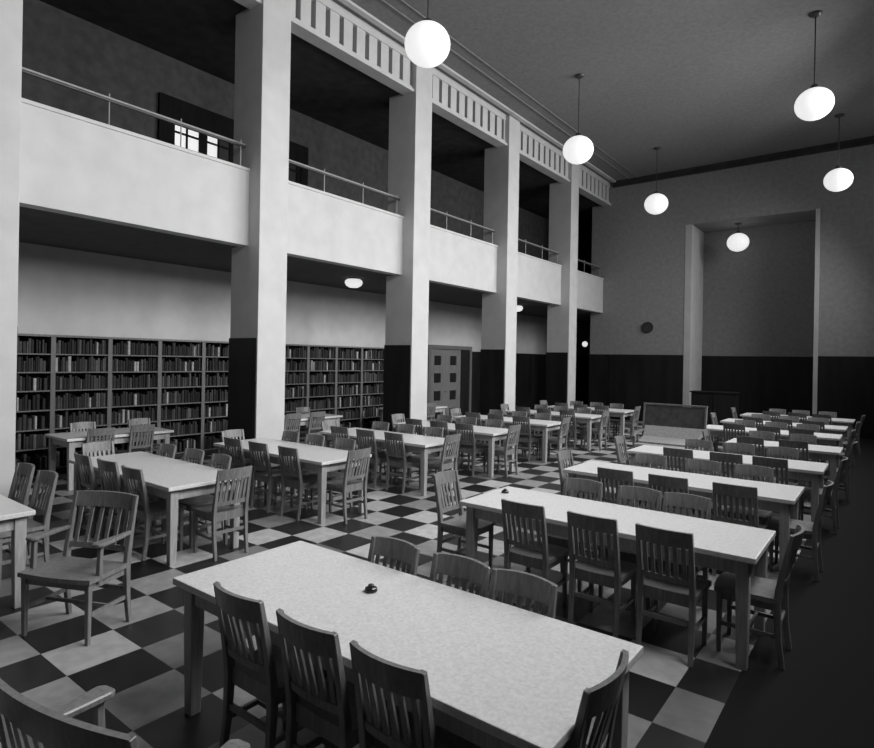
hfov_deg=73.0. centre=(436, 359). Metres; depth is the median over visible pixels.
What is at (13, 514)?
table
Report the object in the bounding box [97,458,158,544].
chair
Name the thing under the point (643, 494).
chair
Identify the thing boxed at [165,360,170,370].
book
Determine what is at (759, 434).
chair
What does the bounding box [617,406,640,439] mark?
chair
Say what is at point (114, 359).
book
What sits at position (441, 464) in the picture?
chair
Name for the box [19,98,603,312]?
wall
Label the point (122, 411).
book
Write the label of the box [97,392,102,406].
book
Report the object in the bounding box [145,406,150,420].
book
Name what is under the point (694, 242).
reveal
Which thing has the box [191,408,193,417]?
book
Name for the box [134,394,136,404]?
book
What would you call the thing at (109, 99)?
gallery railing
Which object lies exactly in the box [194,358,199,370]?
book
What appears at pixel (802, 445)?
chair
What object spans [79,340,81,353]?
book
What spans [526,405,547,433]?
chair
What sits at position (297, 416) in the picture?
chair
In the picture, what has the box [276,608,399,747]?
chair
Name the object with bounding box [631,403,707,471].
bench
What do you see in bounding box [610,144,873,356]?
wall
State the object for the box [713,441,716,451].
chair
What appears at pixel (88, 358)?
book
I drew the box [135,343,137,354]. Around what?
book
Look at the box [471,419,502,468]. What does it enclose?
chair
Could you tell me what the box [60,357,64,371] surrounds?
book
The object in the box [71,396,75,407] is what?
book
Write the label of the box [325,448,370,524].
chair
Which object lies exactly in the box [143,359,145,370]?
book
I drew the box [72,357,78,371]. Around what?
book
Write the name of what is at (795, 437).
chair
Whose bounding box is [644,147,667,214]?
globe lamp
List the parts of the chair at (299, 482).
post, rail, rail, post, seat frame, seat, leg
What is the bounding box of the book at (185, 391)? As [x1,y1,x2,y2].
[180,389,186,402]
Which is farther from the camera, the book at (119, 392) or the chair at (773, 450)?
the book at (119, 392)
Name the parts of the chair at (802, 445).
rail, post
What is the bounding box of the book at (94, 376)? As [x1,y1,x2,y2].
[93,375,95,388]
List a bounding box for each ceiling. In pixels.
[19,206,593,323]
[39,0,600,237]
[333,0,873,182]
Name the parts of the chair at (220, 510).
leg, post, seat, seat frame, leg, rail, rail, post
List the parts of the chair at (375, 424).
seat, rail, post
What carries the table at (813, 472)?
on the floor
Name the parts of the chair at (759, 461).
rail, post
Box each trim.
[338,0,615,182]
[380,0,629,178]
[400,0,637,177]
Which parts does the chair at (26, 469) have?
post, rail, rail, post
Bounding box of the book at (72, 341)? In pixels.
[71,340,73,353]
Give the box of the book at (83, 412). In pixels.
[81,411,85,421]
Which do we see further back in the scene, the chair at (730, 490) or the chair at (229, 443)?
the chair at (229, 443)
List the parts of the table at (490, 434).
leg, leg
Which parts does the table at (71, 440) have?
leg, leg, leg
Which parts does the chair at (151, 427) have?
post, seat, rail, rail, post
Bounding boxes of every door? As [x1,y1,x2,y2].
[157,92,233,162]
[288,141,307,185]
[427,345,471,421]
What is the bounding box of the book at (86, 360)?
[84,359,87,371]
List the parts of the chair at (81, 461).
post, rail, rail, post, seat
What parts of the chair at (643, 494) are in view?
leg, seat, post, seat frame, rail, post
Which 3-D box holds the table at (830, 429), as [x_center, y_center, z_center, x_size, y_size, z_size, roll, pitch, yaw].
[7.405,1.748,12.671,2.280,0.760,0.850,1,0,38]
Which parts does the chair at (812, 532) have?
leg, leg, seat, seat frame, post, post, rail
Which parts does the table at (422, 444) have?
leg, leg, leg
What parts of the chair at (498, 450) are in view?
leg, seat, seat frame, post, rail, post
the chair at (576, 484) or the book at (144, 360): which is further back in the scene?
the book at (144, 360)
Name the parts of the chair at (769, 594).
leg, leg, seat, seat frame, post, post, rail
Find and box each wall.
[17,242,589,355]
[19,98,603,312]
[21,0,591,273]
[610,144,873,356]
[695,212,815,356]
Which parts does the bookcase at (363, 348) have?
panel, panel, cornice, panel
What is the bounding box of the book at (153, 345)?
[152,344,154,354]
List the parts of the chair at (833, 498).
leg, leg, seat frame, seat, post, post, rail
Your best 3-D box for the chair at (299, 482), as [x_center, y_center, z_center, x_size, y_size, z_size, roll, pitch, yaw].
[-1.717,1.523,7.450,0.410,0.898,0.534,1,0,40]
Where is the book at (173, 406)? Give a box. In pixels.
[172,405,176,418]
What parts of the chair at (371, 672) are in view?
post, rail, rail, seat, post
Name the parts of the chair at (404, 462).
post, rail, rail, post, seat frame, seat, leg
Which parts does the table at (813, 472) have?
leg, leg, leg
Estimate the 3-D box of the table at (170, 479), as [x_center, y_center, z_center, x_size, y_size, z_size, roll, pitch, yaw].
[-3.160,1.565,6.545,2.290,0.760,0.850,1,0,38]
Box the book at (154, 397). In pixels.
[152,392,155,403]
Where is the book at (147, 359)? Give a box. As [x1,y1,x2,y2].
[144,358,150,370]
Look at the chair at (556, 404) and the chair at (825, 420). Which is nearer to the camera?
the chair at (825, 420)
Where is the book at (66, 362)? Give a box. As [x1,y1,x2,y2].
[65,361,67,371]
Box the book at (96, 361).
[95,360,97,371]
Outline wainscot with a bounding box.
[609,354,873,438]
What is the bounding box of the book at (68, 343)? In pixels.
[64,342,69,353]
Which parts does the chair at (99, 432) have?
post, rail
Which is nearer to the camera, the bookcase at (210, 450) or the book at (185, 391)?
the book at (185, 391)
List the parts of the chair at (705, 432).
rail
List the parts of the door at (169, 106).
lit pane, lit pane, dark pane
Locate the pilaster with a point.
(818, 211)
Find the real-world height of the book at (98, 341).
0.256 m
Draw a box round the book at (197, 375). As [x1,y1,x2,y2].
[194,373,199,385]
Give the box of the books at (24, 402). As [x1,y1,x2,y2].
[15,337,382,468]
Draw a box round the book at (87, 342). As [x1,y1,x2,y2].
[85,341,88,353]
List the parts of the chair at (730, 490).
post, rail, rail, seat, post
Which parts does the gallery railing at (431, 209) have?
rail, handrail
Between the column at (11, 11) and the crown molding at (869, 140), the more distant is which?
the crown molding at (869, 140)
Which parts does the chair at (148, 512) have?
post, rail, post, seat frame, seat, leg, leg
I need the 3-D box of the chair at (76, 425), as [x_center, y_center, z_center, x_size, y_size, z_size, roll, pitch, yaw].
[-5.560,1.457,9.392,0.534,0.898,0.410,1,0,39]
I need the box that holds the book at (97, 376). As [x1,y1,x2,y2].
[95,375,100,388]
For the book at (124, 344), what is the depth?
10.72 m
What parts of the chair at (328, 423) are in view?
rail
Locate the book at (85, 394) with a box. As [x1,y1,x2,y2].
[81,393,86,407]
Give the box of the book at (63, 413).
[61,411,67,426]
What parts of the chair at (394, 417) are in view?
post, rail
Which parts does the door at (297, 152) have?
dark pane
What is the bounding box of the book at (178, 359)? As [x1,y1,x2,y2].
[177,358,179,370]
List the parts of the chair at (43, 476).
leg, seat frame, seat, post, rail, rail, post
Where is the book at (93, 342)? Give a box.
[92,341,96,353]
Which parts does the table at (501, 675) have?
leg, leg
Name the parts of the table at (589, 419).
leg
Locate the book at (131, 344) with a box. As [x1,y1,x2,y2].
[130,343,132,354]
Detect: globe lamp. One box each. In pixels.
[405,0,449,67]
[563,73,593,163]
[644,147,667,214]
[727,223,748,251]
[794,10,834,120]
[823,113,852,191]
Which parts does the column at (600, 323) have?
wainscot panel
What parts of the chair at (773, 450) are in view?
post, seat, rail, post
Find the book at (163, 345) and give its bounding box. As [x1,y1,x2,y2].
[162,344,164,355]
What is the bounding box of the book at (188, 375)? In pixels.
[184,373,190,385]
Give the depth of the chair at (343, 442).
7.92 m
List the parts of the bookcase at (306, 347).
panel, cornice, panel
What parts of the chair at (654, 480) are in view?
post, rail, rail, post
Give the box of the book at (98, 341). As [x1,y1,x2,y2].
[97,340,104,354]
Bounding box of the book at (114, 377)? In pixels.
[113,376,115,387]
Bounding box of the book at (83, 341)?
[81,340,84,353]
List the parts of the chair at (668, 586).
post, leg, rail, rail, seat frame, seat, post, leg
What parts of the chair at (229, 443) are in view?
post, rail, rail, post, seat, leg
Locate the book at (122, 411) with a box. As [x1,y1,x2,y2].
[118,409,124,422]
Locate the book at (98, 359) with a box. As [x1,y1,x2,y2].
[94,358,99,371]
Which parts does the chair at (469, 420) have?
rail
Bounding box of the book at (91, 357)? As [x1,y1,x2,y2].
[86,356,92,371]
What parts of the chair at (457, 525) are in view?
post, rail, rail, post, seat frame, seat, leg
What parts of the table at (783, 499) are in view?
leg, leg, leg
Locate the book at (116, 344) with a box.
[113,343,117,354]
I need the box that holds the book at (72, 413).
[69,412,75,422]
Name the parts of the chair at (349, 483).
seat frame, seat, post, rail, rail, post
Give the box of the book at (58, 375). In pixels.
[58,375,63,389]
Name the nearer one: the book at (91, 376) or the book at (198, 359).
the book at (91, 376)
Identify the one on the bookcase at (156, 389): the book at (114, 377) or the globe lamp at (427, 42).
the book at (114, 377)
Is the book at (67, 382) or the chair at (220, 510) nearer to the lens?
the chair at (220, 510)
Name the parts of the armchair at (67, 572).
leg, arm, post, seat, seat frame, leg, rail, rail, arm, post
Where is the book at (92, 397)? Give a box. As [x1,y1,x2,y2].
[89,396,93,406]
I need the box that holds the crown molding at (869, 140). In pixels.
[612,136,873,187]
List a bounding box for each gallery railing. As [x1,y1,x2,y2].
[22,67,245,165]
[289,159,399,213]
[430,208,494,243]
[518,239,558,256]
[578,259,600,275]
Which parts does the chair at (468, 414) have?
rail, post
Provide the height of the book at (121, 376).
0.244 m
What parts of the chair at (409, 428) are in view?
leg, seat, leg, rail, post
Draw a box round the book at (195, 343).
[195,343,200,355]
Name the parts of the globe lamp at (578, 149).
globe, stem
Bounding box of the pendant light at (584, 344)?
[582,317,587,346]
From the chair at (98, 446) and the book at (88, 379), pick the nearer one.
the chair at (98, 446)
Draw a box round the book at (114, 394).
[113,393,117,405]
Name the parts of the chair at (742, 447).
post, rail, post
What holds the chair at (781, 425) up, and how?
on the floor
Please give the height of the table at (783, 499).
0.760 m
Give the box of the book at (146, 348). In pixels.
[144,343,147,354]
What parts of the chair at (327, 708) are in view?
post, rail, rail, post, seat frame, seat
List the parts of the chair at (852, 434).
post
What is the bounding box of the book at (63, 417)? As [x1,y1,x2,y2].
[62,416,64,426]
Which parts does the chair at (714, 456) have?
rail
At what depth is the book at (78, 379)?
10.13 m
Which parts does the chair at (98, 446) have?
post, rail, seat, post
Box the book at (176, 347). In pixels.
[175,346,177,355]
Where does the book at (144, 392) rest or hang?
on the bookcase at (156, 389)
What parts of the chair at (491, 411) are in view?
rail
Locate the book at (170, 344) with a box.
[168,343,173,355]
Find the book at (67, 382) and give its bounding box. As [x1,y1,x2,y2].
[66,378,68,389]
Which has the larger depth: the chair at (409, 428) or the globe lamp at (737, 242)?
the globe lamp at (737, 242)
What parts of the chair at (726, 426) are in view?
post, rail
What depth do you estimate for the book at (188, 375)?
11.73 m
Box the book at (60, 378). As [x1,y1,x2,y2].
[59,377,61,389]
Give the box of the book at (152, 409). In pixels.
[151,408,153,420]
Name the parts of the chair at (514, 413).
rail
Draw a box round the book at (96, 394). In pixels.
[95,393,97,406]
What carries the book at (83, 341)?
on the bookcase at (104, 410)
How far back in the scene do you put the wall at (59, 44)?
11.16 m
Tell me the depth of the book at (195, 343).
11.89 m
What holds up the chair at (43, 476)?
on the floor
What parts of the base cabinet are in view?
door, door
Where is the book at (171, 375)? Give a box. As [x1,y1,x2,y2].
[167,374,173,386]
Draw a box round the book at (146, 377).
[145,375,147,387]
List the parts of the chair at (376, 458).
post, rail, post, seat frame, seat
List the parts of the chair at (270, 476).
post, rail, rail, post, seat frame, seat, leg, leg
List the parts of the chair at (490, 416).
rail, post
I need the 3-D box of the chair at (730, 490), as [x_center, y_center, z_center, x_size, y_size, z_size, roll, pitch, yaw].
[2.876,1.603,5.631,0.410,0.898,0.534,1,0,38]
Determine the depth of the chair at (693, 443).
8.64 m
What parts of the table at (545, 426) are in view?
leg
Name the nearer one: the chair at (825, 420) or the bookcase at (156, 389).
the bookcase at (156, 389)
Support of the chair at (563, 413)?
on the floor
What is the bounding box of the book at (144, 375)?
[139,374,145,387]
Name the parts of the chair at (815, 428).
rail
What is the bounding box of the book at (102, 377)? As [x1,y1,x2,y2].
[100,376,103,388]
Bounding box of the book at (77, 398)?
[76,397,78,407]
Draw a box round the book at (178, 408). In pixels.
[177,407,179,418]
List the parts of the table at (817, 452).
leg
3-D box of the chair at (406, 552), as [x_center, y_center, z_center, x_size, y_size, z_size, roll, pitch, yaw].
[-0.393,1.546,3.409,0.410,0.898,0.534,1,0,38]
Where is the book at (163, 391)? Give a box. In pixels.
[161,390,165,403]
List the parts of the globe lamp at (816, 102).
globe, stem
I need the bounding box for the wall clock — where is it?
[642,322,652,332]
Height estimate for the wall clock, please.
0.380 m
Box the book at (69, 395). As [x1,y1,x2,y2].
[68,394,70,407]
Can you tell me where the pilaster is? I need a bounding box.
[812,208,820,413]
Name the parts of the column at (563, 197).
wainscot panel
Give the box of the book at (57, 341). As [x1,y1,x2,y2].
[56,340,60,353]
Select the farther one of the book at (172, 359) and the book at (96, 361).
the book at (172, 359)
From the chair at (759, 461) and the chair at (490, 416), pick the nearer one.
the chair at (759, 461)
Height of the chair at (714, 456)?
0.898 m
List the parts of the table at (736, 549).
leg, leg, leg, leg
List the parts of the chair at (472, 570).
post, rail, post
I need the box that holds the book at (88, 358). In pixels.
[85,357,90,371]
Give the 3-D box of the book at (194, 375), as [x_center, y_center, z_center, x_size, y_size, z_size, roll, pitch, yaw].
[-4.912,0.404,11.879,0.185,0.252,0.038,1,0,38]
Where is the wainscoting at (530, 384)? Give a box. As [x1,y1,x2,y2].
[471,352,588,412]
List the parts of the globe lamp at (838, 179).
globe, stem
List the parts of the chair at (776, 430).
rail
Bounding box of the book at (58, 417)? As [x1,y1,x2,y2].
[56,416,59,427]
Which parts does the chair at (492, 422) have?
post, seat, rail, post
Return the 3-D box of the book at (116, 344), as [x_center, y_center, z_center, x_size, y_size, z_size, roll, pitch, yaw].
[-5.820,-0.197,10.678,0.169,0.210,0.030,1,0,38]
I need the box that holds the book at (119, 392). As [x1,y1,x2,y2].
[118,391,124,405]
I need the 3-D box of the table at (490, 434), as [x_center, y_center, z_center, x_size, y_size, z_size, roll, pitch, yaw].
[0.299,1.625,11.038,2.290,0.760,0.850,1,0,38]
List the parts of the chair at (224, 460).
leg, seat, post, rail, post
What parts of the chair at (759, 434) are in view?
rail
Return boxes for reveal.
[683,224,703,404]
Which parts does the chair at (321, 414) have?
seat, post, rail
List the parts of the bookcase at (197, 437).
panel, panel, shelf, shelf, shelf, shelf, shelf, cornice, shelf, panel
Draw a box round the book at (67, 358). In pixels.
[64,356,70,371]
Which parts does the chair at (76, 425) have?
rail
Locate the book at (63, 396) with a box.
[59,395,65,408]
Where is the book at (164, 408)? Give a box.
[161,406,166,419]
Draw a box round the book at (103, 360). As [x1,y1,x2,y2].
[100,359,104,371]
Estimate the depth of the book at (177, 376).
11.52 m
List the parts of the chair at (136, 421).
rail, seat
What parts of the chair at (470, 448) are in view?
post, rail, seat frame, seat, post, leg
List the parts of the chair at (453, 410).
rail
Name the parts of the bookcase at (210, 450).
panel, cornice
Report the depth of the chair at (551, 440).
11.79 m
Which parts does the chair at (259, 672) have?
post, rail, rail, post, seat frame, seat, leg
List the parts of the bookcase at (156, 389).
panel, shelf, shelf, shelf, shelf, cornice, panel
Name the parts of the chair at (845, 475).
seat, post, post, rail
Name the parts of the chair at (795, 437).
rail, post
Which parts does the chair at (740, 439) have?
rail, post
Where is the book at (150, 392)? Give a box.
[149,391,151,403]
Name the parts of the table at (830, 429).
leg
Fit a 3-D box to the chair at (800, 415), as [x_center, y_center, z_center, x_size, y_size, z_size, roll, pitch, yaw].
[8.620,1.702,14.107,0.410,0.898,0.534,1,0,34]
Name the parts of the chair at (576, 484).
seat, post, seat frame, leg, rail, post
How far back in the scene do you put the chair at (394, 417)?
11.85 m
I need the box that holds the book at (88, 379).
[87,374,89,388]
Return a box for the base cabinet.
[690,390,739,425]
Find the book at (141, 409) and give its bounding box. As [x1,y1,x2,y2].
[138,407,144,417]
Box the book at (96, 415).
[95,414,98,424]
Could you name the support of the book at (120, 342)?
on the bookcase at (156, 389)
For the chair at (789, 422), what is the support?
on the floor
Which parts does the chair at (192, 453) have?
post, rail, post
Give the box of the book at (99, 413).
[95,412,100,424]
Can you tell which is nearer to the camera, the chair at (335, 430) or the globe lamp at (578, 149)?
the chair at (335, 430)
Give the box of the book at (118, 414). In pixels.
[117,412,119,423]
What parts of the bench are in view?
leg, arm, panel, seat, backrest, frame, rail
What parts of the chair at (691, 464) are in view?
post, rail, post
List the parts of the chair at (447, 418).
rail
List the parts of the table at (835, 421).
leg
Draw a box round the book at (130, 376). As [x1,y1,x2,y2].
[129,375,134,387]
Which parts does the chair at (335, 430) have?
rail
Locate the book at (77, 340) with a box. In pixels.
[73,339,78,353]
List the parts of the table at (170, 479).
leg, leg, leg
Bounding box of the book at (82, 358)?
[79,357,84,371]
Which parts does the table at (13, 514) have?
leg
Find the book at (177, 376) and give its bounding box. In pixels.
[174,375,178,386]
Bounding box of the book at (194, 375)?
[191,373,195,385]
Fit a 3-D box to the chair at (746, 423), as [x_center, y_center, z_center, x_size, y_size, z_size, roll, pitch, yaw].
[6.071,1.658,11.693,0.410,0.898,0.534,1,0,34]
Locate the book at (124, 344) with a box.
[123,343,125,354]
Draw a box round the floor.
[0,405,873,747]
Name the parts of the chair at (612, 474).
post, rail, rail, post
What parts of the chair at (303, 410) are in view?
rail, seat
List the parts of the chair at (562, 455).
post, rail, post, seat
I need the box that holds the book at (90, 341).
[86,340,91,353]
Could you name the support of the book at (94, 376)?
on the bookcase at (104, 410)
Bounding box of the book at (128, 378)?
[127,377,129,387]
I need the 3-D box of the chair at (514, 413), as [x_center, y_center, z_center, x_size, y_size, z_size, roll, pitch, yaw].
[1.674,1.582,12.798,0.410,0.898,0.534,1,0,39]
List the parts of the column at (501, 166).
wainscot panel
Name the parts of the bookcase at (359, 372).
panel, panel, cornice, panel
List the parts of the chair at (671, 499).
leg, post, seat, seat frame, rail, post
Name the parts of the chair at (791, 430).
rail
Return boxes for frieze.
[234,0,610,206]
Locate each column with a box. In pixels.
[0,0,22,497]
[227,0,291,481]
[383,62,432,434]
[479,114,519,428]
[545,162,578,424]
[588,183,612,416]
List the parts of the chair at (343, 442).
leg, seat, leg, post, rail, post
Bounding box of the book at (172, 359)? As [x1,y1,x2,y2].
[171,358,176,370]
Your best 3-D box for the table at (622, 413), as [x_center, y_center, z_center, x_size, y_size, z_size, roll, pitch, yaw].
[4.100,1.691,15.974,2.290,0.760,0.850,1,0,38]
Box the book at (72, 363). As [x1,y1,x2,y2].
[71,362,73,371]
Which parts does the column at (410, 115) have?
wainscot panel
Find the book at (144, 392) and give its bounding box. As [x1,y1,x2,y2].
[143,391,148,404]
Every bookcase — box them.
[16,333,53,477]
[52,335,110,472]
[109,337,160,454]
[159,339,204,457]
[202,341,228,453]
[284,344,308,441]
[307,345,336,426]
[336,346,362,427]
[361,347,383,429]
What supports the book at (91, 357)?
on the bookcase at (104, 410)
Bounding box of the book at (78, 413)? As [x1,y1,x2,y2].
[74,411,80,421]
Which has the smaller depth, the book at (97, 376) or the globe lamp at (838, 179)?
the book at (97, 376)
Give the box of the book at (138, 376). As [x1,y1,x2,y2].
[135,375,140,387]
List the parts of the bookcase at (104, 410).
panel, panel, shelf, shelf, shelf, shelf, shelf, cornice, panel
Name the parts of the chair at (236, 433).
rail, seat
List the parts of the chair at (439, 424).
rail, post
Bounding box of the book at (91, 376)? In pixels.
[90,375,92,388]
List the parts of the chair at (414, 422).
rail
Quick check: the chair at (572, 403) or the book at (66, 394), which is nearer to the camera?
the book at (66, 394)
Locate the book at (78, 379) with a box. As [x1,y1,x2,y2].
[77,378,79,388]
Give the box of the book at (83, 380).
[82,379,84,388]
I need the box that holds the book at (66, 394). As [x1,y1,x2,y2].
[62,393,67,408]
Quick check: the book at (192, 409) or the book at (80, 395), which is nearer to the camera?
the book at (80, 395)
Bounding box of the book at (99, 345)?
[98,344,101,353]
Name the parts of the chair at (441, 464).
seat frame, seat, post, rail, rail, post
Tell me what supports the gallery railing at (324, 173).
on the wall at (71, 164)
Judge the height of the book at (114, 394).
0.225 m
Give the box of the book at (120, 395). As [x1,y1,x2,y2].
[118,394,122,405]
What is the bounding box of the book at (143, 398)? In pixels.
[142,394,144,404]
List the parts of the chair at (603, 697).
post, rail, rail, post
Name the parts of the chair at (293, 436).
seat, post, rail, post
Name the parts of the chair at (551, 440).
leg, leg, seat, seat frame, post, rail, post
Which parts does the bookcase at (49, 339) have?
panel, shelf, shelf, shelf, shelf, shelf, shelf, cornice, panel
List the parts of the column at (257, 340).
wainscot panel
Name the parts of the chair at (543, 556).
post, rail, rail, seat frame, seat, post, leg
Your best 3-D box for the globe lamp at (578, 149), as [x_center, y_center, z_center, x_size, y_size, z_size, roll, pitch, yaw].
[3.198,-5.424,13.324,0.680,1.982,0.680,1,0,38]
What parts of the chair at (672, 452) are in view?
rail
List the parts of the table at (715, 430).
leg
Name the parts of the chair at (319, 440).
seat, rail, post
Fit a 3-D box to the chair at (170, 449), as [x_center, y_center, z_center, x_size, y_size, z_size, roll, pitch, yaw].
[-3.466,1.493,7.128,0.410,0.898,0.534,1,0,39]
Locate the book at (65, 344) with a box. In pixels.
[64,343,66,353]
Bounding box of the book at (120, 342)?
[116,341,122,354]
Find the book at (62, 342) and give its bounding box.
[61,341,63,353]
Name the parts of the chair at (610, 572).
post, rail, leg, rail, seat frame, seat, post, leg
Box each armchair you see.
[0,678,250,747]
[17,490,138,645]
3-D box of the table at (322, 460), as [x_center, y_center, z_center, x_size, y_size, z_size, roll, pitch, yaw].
[-2.019,1.585,8.027,2.290,0.760,0.850,1,0,38]
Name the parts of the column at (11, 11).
wainscot panel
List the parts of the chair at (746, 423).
rail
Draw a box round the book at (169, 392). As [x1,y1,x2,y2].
[166,391,170,402]
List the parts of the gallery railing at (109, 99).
post, post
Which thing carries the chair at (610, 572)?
on the floor
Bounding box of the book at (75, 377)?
[72,376,76,388]
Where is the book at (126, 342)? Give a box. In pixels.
[123,341,129,354]
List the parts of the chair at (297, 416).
post, rail, post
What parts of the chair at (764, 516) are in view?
post, seat, seat frame, rail, post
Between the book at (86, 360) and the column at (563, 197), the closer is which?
the book at (86, 360)
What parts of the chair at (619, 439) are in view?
post, rail, post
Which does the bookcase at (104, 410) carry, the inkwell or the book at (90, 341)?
the book at (90, 341)
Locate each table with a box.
[0,495,35,608]
[44,427,173,490]
[68,451,240,565]
[173,541,642,747]
[213,438,371,524]
[284,413,342,445]
[319,427,453,495]
[378,405,446,429]
[393,420,514,477]
[453,415,564,462]
[459,486,775,670]
[504,410,602,450]
[548,405,633,438]
[563,461,803,571]
[626,445,828,523]
[707,425,842,449]
[720,418,847,464]
[724,438,842,503]
[740,413,854,450]
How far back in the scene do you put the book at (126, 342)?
10.81 m
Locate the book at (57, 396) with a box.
[55,395,59,408]
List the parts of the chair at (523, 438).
rail, seat frame, seat, post, leg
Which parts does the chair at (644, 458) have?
post, rail, post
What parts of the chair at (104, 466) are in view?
post, rail, post, seat, leg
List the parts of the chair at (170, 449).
rail, post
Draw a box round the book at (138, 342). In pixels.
[134,341,139,354]
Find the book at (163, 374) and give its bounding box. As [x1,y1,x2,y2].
[162,373,165,386]
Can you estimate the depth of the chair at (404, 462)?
8.89 m
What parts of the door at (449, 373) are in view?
dark pane, dark pane, panel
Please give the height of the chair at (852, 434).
0.898 m
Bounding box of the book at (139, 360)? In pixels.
[137,359,142,370]
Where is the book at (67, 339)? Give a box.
[65,338,70,353]
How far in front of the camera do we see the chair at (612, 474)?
6.16 m
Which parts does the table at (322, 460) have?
leg, leg, leg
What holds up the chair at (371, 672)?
on the floor
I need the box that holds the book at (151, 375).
[150,374,153,386]
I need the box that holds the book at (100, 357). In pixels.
[100,357,105,370]
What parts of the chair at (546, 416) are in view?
post, seat, leg, rail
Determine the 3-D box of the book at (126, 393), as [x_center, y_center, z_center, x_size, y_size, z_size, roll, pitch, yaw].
[-5.735,0.712,10.832,0.170,0.248,0.041,1,0,38]
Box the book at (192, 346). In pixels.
[191,345,193,355]
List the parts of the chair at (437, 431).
leg, seat, rail, post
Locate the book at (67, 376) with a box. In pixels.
[66,375,71,389]
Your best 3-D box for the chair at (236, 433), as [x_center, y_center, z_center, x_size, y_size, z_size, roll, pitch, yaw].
[-2.901,1.503,8.718,0.534,0.898,0.410,1,0,36]
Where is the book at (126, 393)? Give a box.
[125,392,127,405]
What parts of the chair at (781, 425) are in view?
rail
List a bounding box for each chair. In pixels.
[0,470,57,586]
[2,463,34,559]
[70,422,106,454]
[74,452,125,537]
[81,441,114,522]
[86,427,114,456]
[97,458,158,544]
[115,424,154,453]
[121,465,185,560]
[128,418,162,455]
[135,443,175,519]
[150,448,204,536]
[178,454,231,547]
[191,466,251,561]
[213,581,327,747]
[221,429,261,482]
[224,437,266,504]
[248,441,295,512]
[257,431,299,498]
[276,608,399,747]
[278,445,317,520]
[280,434,324,493]
[284,413,301,442]
[295,407,320,440]
[299,411,325,444]
[309,438,355,512]
[321,420,355,471]
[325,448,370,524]
[331,426,355,469]
[349,640,481,747]
[355,421,388,477]
[356,429,393,487]
[367,536,419,575]
[378,424,414,482]
[384,432,420,493]
[391,414,406,451]
[405,418,434,454]
[406,427,443,485]
[427,403,436,420]
[427,433,460,490]
[429,552,489,597]
[430,421,460,470]
[433,470,495,568]
[435,415,452,454]
[450,408,469,440]
[455,423,487,475]
[460,417,476,467]
[465,412,481,454]
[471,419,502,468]
[478,409,503,442]
[486,424,520,477]
[487,414,505,457]
[488,568,557,618]
[500,404,521,431]
[501,411,526,452]
[501,499,568,606]
[512,416,539,461]
[515,407,536,441]
[525,413,550,458]
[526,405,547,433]
[536,408,554,436]
[539,400,547,431]
[540,417,570,460]
[540,478,602,591]
[549,406,567,436]
[555,403,573,434]
[556,450,605,501]
[559,410,583,449]
[566,649,628,747]
[567,511,636,637]
[569,408,590,446]
[570,401,582,424]
[574,404,593,436]
[583,402,602,436]
[583,411,609,450]
[594,405,615,440]
[597,467,645,508]
[597,486,661,596]
[603,403,623,436]
[614,435,650,467]
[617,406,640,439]
[634,453,666,510]
[635,523,711,667]
[646,492,710,610]
[648,474,700,517]
[663,447,693,507]
[674,459,720,519]
[678,439,712,474]
[702,429,721,473]
[709,452,742,516]
[710,412,731,450]
[712,482,766,575]
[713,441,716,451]
[714,524,804,669]
[721,442,754,479]
[723,423,745,454]
[723,464,773,551]
[731,407,737,418]
[735,420,755,427]
[737,436,764,476]
[743,417,762,427]
[748,431,774,478]
[751,414,769,456]
[752,456,788,512]
[757,426,782,458]
[763,411,780,420]
[764,422,787,456]
[764,446,798,485]
[768,480,833,580]
[769,409,785,414]
[772,418,792,430]
[779,416,798,422]
[779,439,810,501]
[788,412,806,422]
[789,428,813,461]
[789,434,816,480]
[792,410,809,415]
[796,424,819,461]
[798,456,847,533]
[802,421,825,460]
[808,417,828,462]
[812,414,831,424]
[818,411,836,417]
[820,429,855,478]
[824,441,857,503]
[829,422,859,466]
[845,415,864,454]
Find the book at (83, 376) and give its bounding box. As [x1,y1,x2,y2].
[81,374,87,388]
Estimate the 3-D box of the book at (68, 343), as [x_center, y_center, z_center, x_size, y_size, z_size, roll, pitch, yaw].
[-6.303,-0.204,10.040,0.183,0.208,0.035,1,0,38]
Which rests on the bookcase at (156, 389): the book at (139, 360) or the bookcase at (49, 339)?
the book at (139, 360)
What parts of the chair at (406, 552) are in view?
post, rail, post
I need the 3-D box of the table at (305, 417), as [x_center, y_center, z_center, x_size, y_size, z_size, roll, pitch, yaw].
[-2.931,1.569,12.333,0.850,0.760,1.800,1,0,38]
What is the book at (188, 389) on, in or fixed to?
on the bookcase at (197, 437)
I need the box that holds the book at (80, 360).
[79,358,81,371]
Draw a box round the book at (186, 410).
[185,409,187,418]
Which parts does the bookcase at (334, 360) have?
panel, panel, cornice, panel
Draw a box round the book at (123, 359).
[121,358,127,370]
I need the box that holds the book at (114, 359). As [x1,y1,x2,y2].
[112,358,115,370]
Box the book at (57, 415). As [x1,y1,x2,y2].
[57,415,61,427]
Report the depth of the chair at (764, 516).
6.41 m
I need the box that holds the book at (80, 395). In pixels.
[77,394,83,407]
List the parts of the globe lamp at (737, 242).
globe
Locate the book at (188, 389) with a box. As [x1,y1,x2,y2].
[188,389,193,401]
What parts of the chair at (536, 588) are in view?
post, rail, post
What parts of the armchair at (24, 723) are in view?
post, rail, arm, post, arm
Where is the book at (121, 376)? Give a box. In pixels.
[116,374,122,387]
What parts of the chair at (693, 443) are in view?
rail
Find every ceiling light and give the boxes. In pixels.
[345,277,362,287]
[517,305,522,311]

